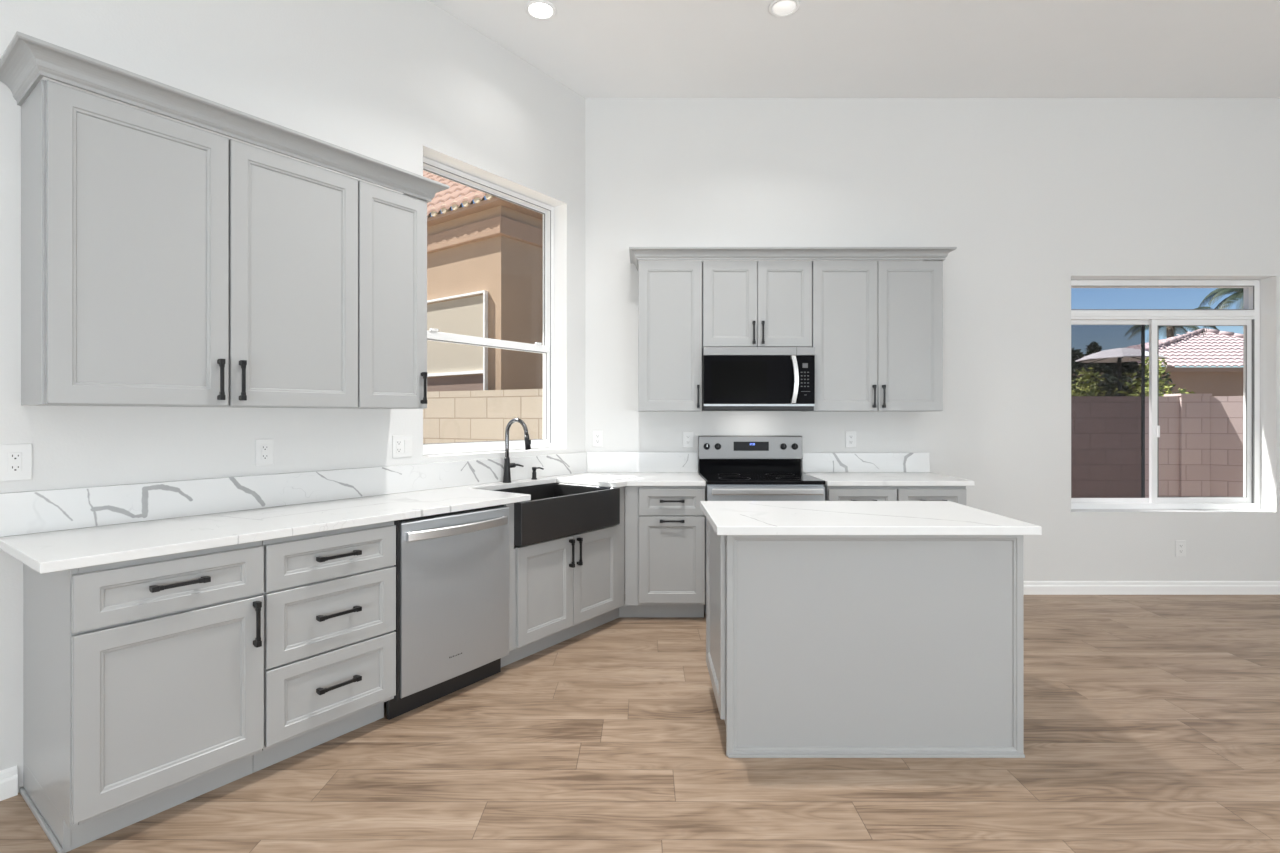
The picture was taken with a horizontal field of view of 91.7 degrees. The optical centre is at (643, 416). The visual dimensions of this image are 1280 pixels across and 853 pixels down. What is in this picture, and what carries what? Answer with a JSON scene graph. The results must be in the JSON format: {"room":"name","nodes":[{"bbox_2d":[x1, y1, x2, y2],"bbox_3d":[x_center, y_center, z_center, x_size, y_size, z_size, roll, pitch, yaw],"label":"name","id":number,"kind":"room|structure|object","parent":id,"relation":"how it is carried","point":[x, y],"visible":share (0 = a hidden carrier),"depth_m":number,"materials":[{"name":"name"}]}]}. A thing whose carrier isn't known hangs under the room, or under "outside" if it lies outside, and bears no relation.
{"room":"kitchen","nodes":[
{"label":"kitchen","id":0,"kind":"room"},
{"bbox_2d":[0,0,584,792],"bbox_3d":[-2.575,-0.520,1.845,0.221,3.685,7.000,0,0,36],"label":"wall","id":1,"kind":"structure","parent":0,"point":[397,83],"depth_m":2.94,"materials":[{"name":"paint"}]},
{"bbox_2d":[0,765,17,800],"bbox_3d":[-3.332,1.273,0.597,0.016,0.098,3.890,0,0,36],"label":"baseboard","id":2,"kind":"structure","parent":1,"relation":"attached to","point":[9,776],"depth_m":2.15,"materials":[{"name":"white paint"}]},
{"bbox_2d":[0,444,31,480],"bbox_3d":[-2.215,0.161,2.147,0.009,0.128,0.146,0,0,36],"label":"wall outlet","id":3,"kind":"object","parent":1,"relation":"attached to","point":[15,459],"visible":1,"depth_m":2.17,"materials":[{"name":"white plastic"}]},
{"bbox_2d":[9,452,21,471],"bbox_3d":[-2.196,0.161,2.170,0.004,0.068,0.033,0,0,36],"label":"receptacle","id":4,"kind":"object","parent":3,"relation":"attached to","point":[15,458],"depth_m":2.17,"materials":[{"name":"white plastic"}]},
{"bbox_2d":[21,80,357,407],"bbox_3d":[-1.736,-0.564,2.509,0.359,1.052,1.058,0,0,36],"label":"upper cabinet","id":5,"kind":"object","parent":1,"relation":"attached to","point":[165,262],"visible":1,"depth_m":2.28,"materials":[{"name":"grey paint"}]},
{"bbox_2d":[0,31,449,202],"bbox_3d":[-1.613,-1.133,2.648,0.396,0.084,1.572,0,0,36],"label":"crown molding","id":6,"kind":"structure","parent":5,"relation":"attached to","point":[26,60],"depth_m":2.27,"materials":[{"name":"grey paint"}]},
{"bbox_2d":[255,439,273,465],"bbox_3d":[-1.725,0.164,2.825,0.009,0.120,0.076,0,0,36],"label":"wall outlet","id":7,"kind":"object","parent":1,"relation":"attached to","point":[264,448],"visible":1,"depth_m":2.82,"materials":[{"name":"white plastic"}]},
{"bbox_2d":[261,445,268,459],"bbox_3d":[-1.723,0.164,2.824,0.004,0.068,0.033,0,0,36],"label":"receptacle","id":8,"kind":"object","parent":7,"relation":"attached to","point":[264,448],"depth_m":2.82,"materials":[{"name":"white plastic"}]},
{"bbox_2d":[0,452,586,536],"bbox_3d":[-1.324,0.340,3.368,0.020,0.148,3.054,0,0,36],"label":"backsplash","id":9,"kind":"structure","parent":1,"relation":"attached to","point":[28,512],"depth_m":2.72,"materials":[{"name":"white stone"}]},
{"bbox_2d":[329,180,426,408],"bbox_3d":[-1.319,-0.564,3.086,0.359,1.052,0.363,0,0,36],"label":"upper cabinet","id":10,"kind":"object","parent":1,"relation":"attached to","point":[392,226],"visible":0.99,"depth_m":3.00,"materials":[{"name":"grey paint"}]},
{"bbox_2d":[392,435,411,457],"bbox_3d":[-1.317,0.164,3.389,0.010,0.120,0.118,0,0,36],"label":"wall outlet","id":11,"kind":"object","parent":1,"relation":"attached to","point":[401,444],"visible":1,"depth_m":3.38,"materials":[{"name":"white plastic"}]},
{"bbox_2d":[396,440,401,452],"bbox_3d":[-1.329,0.164,3.368,0.004,0.068,0.033,0,0,36],"label":"receptacle","id":12,"kind":"object","parent":11,"relation":"attached to","point":[398,442],"depth_m":3.37,"materials":[{"name":"white plastic"}]},
{"bbox_2d":[404,440,409,451],"bbox_3d":[-1.301,0.164,3.407,0.005,0.068,0.033,0,0,36],"label":"rocker switch","id":13,"kind":"object","parent":11,"relation":"attached to","point":[406,442],"depth_m":3.41,"materials":[{"name":"white plastic"}]},
{"bbox_2d":[423,157,553,454],"bbox_3d":[-1.030,-0.647,4.071,0.085,1.751,1.176,0,0,36],"label":"window","id":14,"kind":"structure","parent":1,"relation":"in","point":[547,349],"depth_m":4.34,"materials":[{"name":"white plastic"}]},
{"bbox_2d":[503,457,510,482],"bbox_3d":[-0.857,0.336,3.888,0.054,0.158,0.054,0,0,36],"label":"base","id":15,"kind":"object","parent":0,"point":[507,465],"depth_m":3.87,"materials":[{"name":"black metal"}]},
{"bbox_2d":[0,595,1279,852],"bbox_3d":[0.882,1.372,0.234,11.236,0.100,8.867,0,0,0],"label":"floor","id":16,"kind":"structure","parent":0,"point":[1152,722],"depth_m":2.32,"materials":[{"name":"brown wood"}]},
{"bbox_2d":[20,541,263,852],"bbox_3d":[-1.767,0.885,2.202,0.669,0.874,0.533,0,0,36],"label":"base cabinet","id":17,"kind":"object","parent":16,"relation":"on","point":[143,679],"visible":0.94,"depth_m":2.00,"materials":[{"name":"grey paint"}]},
{"bbox_2d":[0,452,705,573],"bbox_3d":[-0.764,0.356,3.265,1.048,0.180,3.552,0,0,36],"label":"countertop","id":18,"kind":"structure","parent":17,"relation":"on","point":[48,531],"depth_m":2.64,"materials":[{"name":"white stone"}]},
{"bbox_2d":[503,418,530,482],"bbox_3d":[-0.754,0.213,3.875,0.236,0.403,0.154,0,0,36],"label":"kitchen faucet","id":19,"kind":"object","parent":18,"relation":"on","point":[507,465],"visible":1,"depth_m":3.87,"materials":[{"name":"black metal"}]},
{"bbox_2d":[531,467,543,479],"bbox_3d":[-0.701,0.374,4.076,0.082,0.081,0.038,0,0,20],"label":"soap dispenser","id":20,"kind":"object","parent":18,"relation":"on","point":[533,468],"visible":1,"depth_m":4.07,"materials":[{"name":"black metal"}]},
{"bbox_2d":[492,483,619,546],"bbox_3d":[-0.622,0.561,3.705,0.570,0.226,0.824,0,0,36],"label":"sink","id":21,"kind":"object","parent":18,"relation":"in","point":[554,510],"visible":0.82,"depth_m":3.55,"materials":[{"name":"black metal"}]},
{"bbox_2d":[253,521,395,772],"bbox_3d":[-1.456,0.885,2.631,0.669,0.874,0.523,0,0,36],"label":"base cabinet","id":22,"kind":"object","parent":16,"relation":"on","point":[330,596],"visible":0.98,"depth_m":2.43,"materials":[{"name":"grey paint"}]},
{"bbox_2d":[386,505,508,719],"bbox_3d":[-1.089,0.888,3.076,0.656,0.868,0.628,0,0,36],"label":"dishwasher","id":23,"kind":"object","parent":16,"relation":"on","point":[452,630],"visible":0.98,"depth_m":2.87,"materials":[{"name":"silver metal"}]},
{"bbox_2d":[501,483,624,666],"bbox_3d":[-0.629,0.885,3.776,0.669,0.874,1.043,0,0,36],"label":"base cabinet","id":24,"kind":"object","parent":16,"relation":"on","point":[561,589],"visible":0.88,"depth_m":3.52,"materials":[{"name":"grey paint"}]},
{"bbox_2d":[619,486,704,616],"bbox_3d":[0.117,0.885,4.282,0.557,0.874,0.669,0,0,0],"label":"base cabinet","id":25,"kind":"object","parent":16,"relation":"on","point":[665,525],"visible":0.95,"depth_m":3.99,"materials":[{"name":"grey paint"}]},
{"bbox_2d":[698,436,825,613],"bbox_3d":[0.778,0.733,4.255,0.757,1.178,0.710,0,0,0],"label":"electric range","id":26,"kind":"object","parent":16,"relation":"on","point":[733,468],"visible":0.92,"depth_m":4.53,"materials":[{"name":"silver metal"}]},
{"bbox_2d":[699,472,825,484],"bbox_3d":[0.778,0.423,4.248,0.757,0.025,0.594,0,0,0],"label":"cooktop","id":27,"kind":"object","parent":26,"relation":"in","point":[711,478],"depth_m":4.10,"materials":[{"name":"black glass"}]},
{"bbox_2d":[706,518,1024,757],"bbox_3d":[0.887,0.886,2.706,1.175,0.872,0.608,0,0,0],"label":"kitchen island","id":28,"kind":"object","parent":16,"relation":"on","point":[818,646],"visible":0.93,"depth_m":2.42,"materials":[{"name":"grey paint"}]},
{"bbox_2d":[700,501,1041,534],"bbox_3d":[0.886,0.432,2.691,1.222,0.034,0.708,0,0,0],"label":"island countertop","id":29,"kind":"structure","parent":28,"relation":"on","point":[725,517],"depth_m":2.50,"materials":[{"name":"white stone"}]},
{"bbox_2d":[824,485,965,505],"bbox_3d":[1.627,0.885,4.282,0.895,0.874,0.669,0,0,0],"label":"base cabinet","id":30,"kind":"object","parent":16,"relation":"on","point":[957,494],"visible":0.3,"depth_m":3.98,"materials":[{"name":"grey paint"}]},
{"bbox_2d":[802,453,974,485],"bbox_3d":[1.643,0.359,4.294,0.943,0.174,0.644,0,0,0],"label":"countertop","id":31,"kind":"structure","parent":30,"relation":"on","point":[837,469],"depth_m":4.60,"materials":[{"name":"white stone"}]},
{"bbox_2d":[429,0,1279,97],"bbox_3d":[0.882,-2.438,0.314,11.236,0.150,9.027,0,0,0],"label":"ceiling","id":32,"kind":"structure","parent":0,"point":[594,48],"depth_m":3.96,"materials":[{"name":"paint"}]},
{"bbox_2d":[525,0,555,19],"bbox_3d":[-0.600,-2.358,3.610,0.180,0.009,0.180,0,0,0],"label":"recessed light","id":33,"kind":"object","parent":32,"relation":"in","point":[537,9],"visible":1,"depth_m":3.60,"materials":[{"name":"white paint"}]},
{"bbox_2d":[768,0,799,16],"bbox_3d":[0.810,-2.358,3.585,0.180,0.009,0.180,0,0,0],"label":"recessed light","id":34,"kind":"object","parent":32,"relation":"in","point":[777,8],"visible":1,"depth_m":3.58,"materials":[{"name":"white paint"}]},
{"bbox_2d":[585,98,1279,580],"bbox_3d":[2.962,-0.520,4.727,7.075,3.685,0.220,0,0,0],"label":"wall","id":35,"kind":"structure","parent":0,"point":[1034,197],"depth_m":4.62,"materials":[{"name":"paint"}]},
{"bbox_2d":[593,431,602,446],"bbox_3d":[-0.343,0.167,4.612,0.076,0.120,0.009,0,0,0],"label":"wall outlet","id":36,"kind":"object","parent":35,"relation":"attached to","point":[597,435],"visible":1,"depth_m":4.61,"materials":[{"name":"white plastic"}]},
{"bbox_2d":[596,434,599,442],"bbox_3d":[-0.343,0.167,4.610,0.033,0.068,0.004,0,0,0],"label":"receptacle","id":37,"kind":"object","parent":36,"relation":"attached to","point":[597,435],"depth_m":4.61,"materials":[{"name":"white plastic"}]},
{"bbox_2d":[587,452,697,471],"bbox_3d":[-0.011,0.340,4.606,0.821,0.148,0.020,0,0,0],"label":"backsplash","id":38,"kind":"structure","parent":35,"relation":"attached to","point":[596,461],"depth_m":4.60,"materials":[{"name":"white stone"}]},
{"bbox_2d":[638,261,701,411],"bbox_3d":[0.183,-0.556,4.436,0.444,1.044,0.359,0,0,0],"label":"upper cabinet","id":39,"kind":"object","parent":35,"relation":"attached to","point":[669,292],"visible":1,"depth_m":4.30,"materials":[{"name":"grey paint"}]},
{"bbox_2d":[629,247,956,270],"bbox_3d":[1.014,-1.116,4.423,2.232,0.074,0.386,0,0,0],"label":"crown molding","id":40,"kind":"structure","parent":39,"relation":"attached to","point":[636,253],"depth_m":4.27,"materials":[{"name":"grey paint"}]},
{"bbox_2d":[683,431,692,446],"bbox_3d":[0.327,0.172,4.612,0.076,0.120,0.009,0,0,0],"label":"wall outlet","id":41,"kind":"object","parent":35,"relation":"attached to","point":[687,435],"visible":1,"depth_m":4.61,"materials":[{"name":"white plastic"}]},
{"bbox_2d":[686,435,689,443],"bbox_3d":[0.327,0.172,4.610,0.033,0.068,0.004,0,0,0],"label":"receptacle","id":42,"kind":"object","parent":41,"relation":"attached to","point":[687,436],"depth_m":4.61,"materials":[{"name":"white plastic"}]},
{"bbox_2d":[702,261,811,347],"bbox_3d":[0.786,-0.778,4.436,0.756,0.600,0.359,0,0,0],"label":"upper cabinet","id":43,"kind":"object","parent":35,"relation":"attached to","point":[745,303],"visible":0.98,"depth_m":4.30,"materials":[{"name":"grey paint"}]},
{"bbox_2d":[702,347,814,410],"bbox_3d":[0.782,-0.254,4.393,0.757,0.432,0.442,0,0,0],"label":"microwave","id":44,"kind":"object","parent":43,"relation":"attached to","point":[733,378],"visible":0.98,"depth_m":4.22,"materials":[{"name":"black plastic"}]},
{"bbox_2d":[846,431,855,446],"bbox_3d":[1.536,0.172,4.612,0.076,0.120,0.009,0,0,0],"label":"wall outlet","id":45,"kind":"object","parent":35,"relation":"attached to","point":[850,435],"visible":1,"depth_m":4.61,"materials":[{"name":"white plastic"}]},
{"bbox_2d":[849,435,852,443],"bbox_3d":[1.536,0.172,4.610,0.033,0.068,0.004,0,0,0],"label":"receptacle","id":46,"kind":"object","parent":45,"relation":"attached to","point":[850,436],"depth_m":4.61,"materials":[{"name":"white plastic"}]},
{"bbox_2d":[802,453,928,471],"bbox_3d":[1.642,0.343,4.606,0.940,0.142,0.020,0,0,0],"label":"backsplash","id":47,"kind":"structure","parent":35,"relation":"attached to","point":[811,462],"depth_m":4.60,"materials":[{"name":"white stone"}]},
{"bbox_2d":[801,261,942,411],"bbox_3d":[1.617,-0.556,4.436,0.900,1.044,0.359,0,0,0],"label":"upper cabinet","id":48,"kind":"object","parent":35,"relation":"attached to","point":[877,326],"visible":0.99,"depth_m":4.30,"materials":[{"name":"grey paint"}]},
{"bbox_2d":[1024,581,1279,594],"bbox_3d":[4.190,1.273,4.609,4.180,0.098,0.016,0,0,0],"label":"baseboard","id":49,"kind":"structure","parent":35,"relation":"attached to","point":[1030,587],"depth_m":4.60,"materials":[{"name":"white paint"}]},
{"bbox_2d":[1071,280,1259,508],"bbox_3d":[3.938,-0.165,4.777,1.521,1.750,0.090,0,0,0],"label":"window","id":50,"kind":"structure","parent":35,"relation":"in","point":[1248,317],"depth_m":4.75,"materials":[{"name":"white plastic"}]},
{"bbox_2d":[1175,540,1185,556],"bbox_3d":[3.985,0.982,4.612,0.076,0.120,0.009,0,0,0],"label":"wall outlet","id":51,"kind":"object","parent":35,"relation":"attached to","point":[1180,545],"visible":1,"depth_m":4.61,"materials":[{"name":"white plastic"}]},
{"bbox_2d":[1179,544,1182,552],"bbox_3d":[3.985,0.982,4.610,0.033,0.068,0.004,0,0,0],"label":"receptacle","id":52,"kind":"object","parent":51,"relation":"attached to","point":[1180,545],"depth_m":4.61,"materials":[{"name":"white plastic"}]},
{"label":"outside","id":53,"kind":"structure","parent":0,"visible":0},
{"bbox_3d":[5.000,1.507,32.450,70.000,0.130,55.100,0,0,0],"label":"ground","id":54,"kind":"structure","parent":53,"visible":0},
{"bbox_2d":[423,389,542,443],"bbox_3d":[-2.914,0.597,6.735,5.750,1.690,0.150,0,0,27],"label":"wall","id":55,"kind":"structure","parent":54,"relation":"on","point":[477,415],"depth_m":5.97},
{"bbox_2d":[423,170,542,391],"bbox_3d":[-2.592,-2.386,13.119,9.231,7.656,9.231,0,0,36],"label":"neighbor house","id":56,"kind":"structure","parent":54,"relation":"on","point":[485,257],"depth_m":7.30,"materials":[{"name":"beige paint"}]},
{"bbox_2d":[427,375,482,391],"bbox_3d":[-2.588,-0.028,7.699,1.915,0.900,0.015,0,0,36],"label":"window shade","id":57,"kind":"object","parent":56,"relation":"hanging from","point":[434,382],"depth_m":7.46,"materials":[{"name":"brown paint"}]},
{"bbox_2d":[427,295,482,373],"bbox_3d":[-2.588,-0.963,7.699,1.915,0.870,0.015,0,0,36],"label":"window shade","id":58,"kind":"object","parent":56,"relation":"hanging from","point":[459,314],"depth_m":7.44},
{"bbox_2d":[1071,367,1106,395],"bbox_3d":[6.532,0.348,9.305,0.644,2.194,0.615,0,0,16],"label":"shrub","id":59,"kind":"object","parent":54,"relation":"on","point":[1086,386],"visible":0.34,"depth_m":9.23,"materials":[{"name":"green plant"}]},
{"bbox_2d":[1071,341,1139,395],"bbox_3d":[11.263,-0.227,15.597,2.251,3.343,1.445,0,0,0],"label":"tree","id":60,"kind":"object","parent":54,"relation":"on","point":[1127,367],"visible":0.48,"depth_m":15.45,"materials":[{"name":"green plant"}]},
{"bbox_2d":[1075,348,1166,395],"bbox_3d":[10.720,-0.048,14.000,1.515,2.980,1.515,0,0,11],"label":"patio umbrella","id":61,"kind":"object","parent":54,"relation":"on","point":[1117,355],"visible":0.8,"depth_m":13.96,"materials":[{"name":"white fabric"}]},
{"bbox_2d":[1082,362,1175,395],"bbox_3d":[13.471,-0.088,17.462,2.961,3.066,1.396,0,0,0],"label":"tree","id":62,"kind":"object","parent":54,"relation":"on","point":[1114,379],"visible":0.13,"depth_m":17.25,"materials":[{"name":"green plant"}]},
{"bbox_2d":[1113,357,1195,395],"bbox_3d":[7.800,0.253,9.493,1.104,2.383,0.587,0,0,0],"label":"shrub","id":63,"kind":"object","parent":54,"relation":"on","point":[1161,370],"visible":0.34,"depth_m":9.45,"materials":[{"name":"green plant"}]},
{"bbox_2d":[1071,394,1242,497],"bbox_3d":[6.630,0.575,7.685,9.199,1.735,1.549,0,0,15],"label":"wall","id":64,"kind":"structure","parent":54,"relation":"on","point":[1201,437],"depth_m":8.08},
{"bbox_2d":[1071,328,1242,395],"bbox_3d":[20.298,-0.988,24.047,10.498,4.861,7.508,0,0,0],"label":"neighbor house","id":65,"kind":"structure","parent":54,"relation":"on","point":[1216,346],"depth_m":20.89,"materials":[{"name":"brown paint"}]},
{"bbox_2d":[1125,307,1218,366],"bbox_3d":[25.854,-1.830,30.334,3.898,6.548,3.602,0,0,0],"label":"palm tree","id":66,"kind":"object","parent":54,"relation":"on","point":[1170,331],"visible":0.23,"depth_m":30.42,"materials":[{"name":"green plant"}]},
{"bbox_2d":[1199,288,1243,336],"bbox_3d":[17.964,-1.304,18.203,2.437,5.494,2.610,0,0,20],"label":"palm tree","id":67,"kind":"object","parent":54,"relation":"on","point":[1218,292],"visible":0.29,"depth_m":18.40,"materials":[{"name":"green plant"}]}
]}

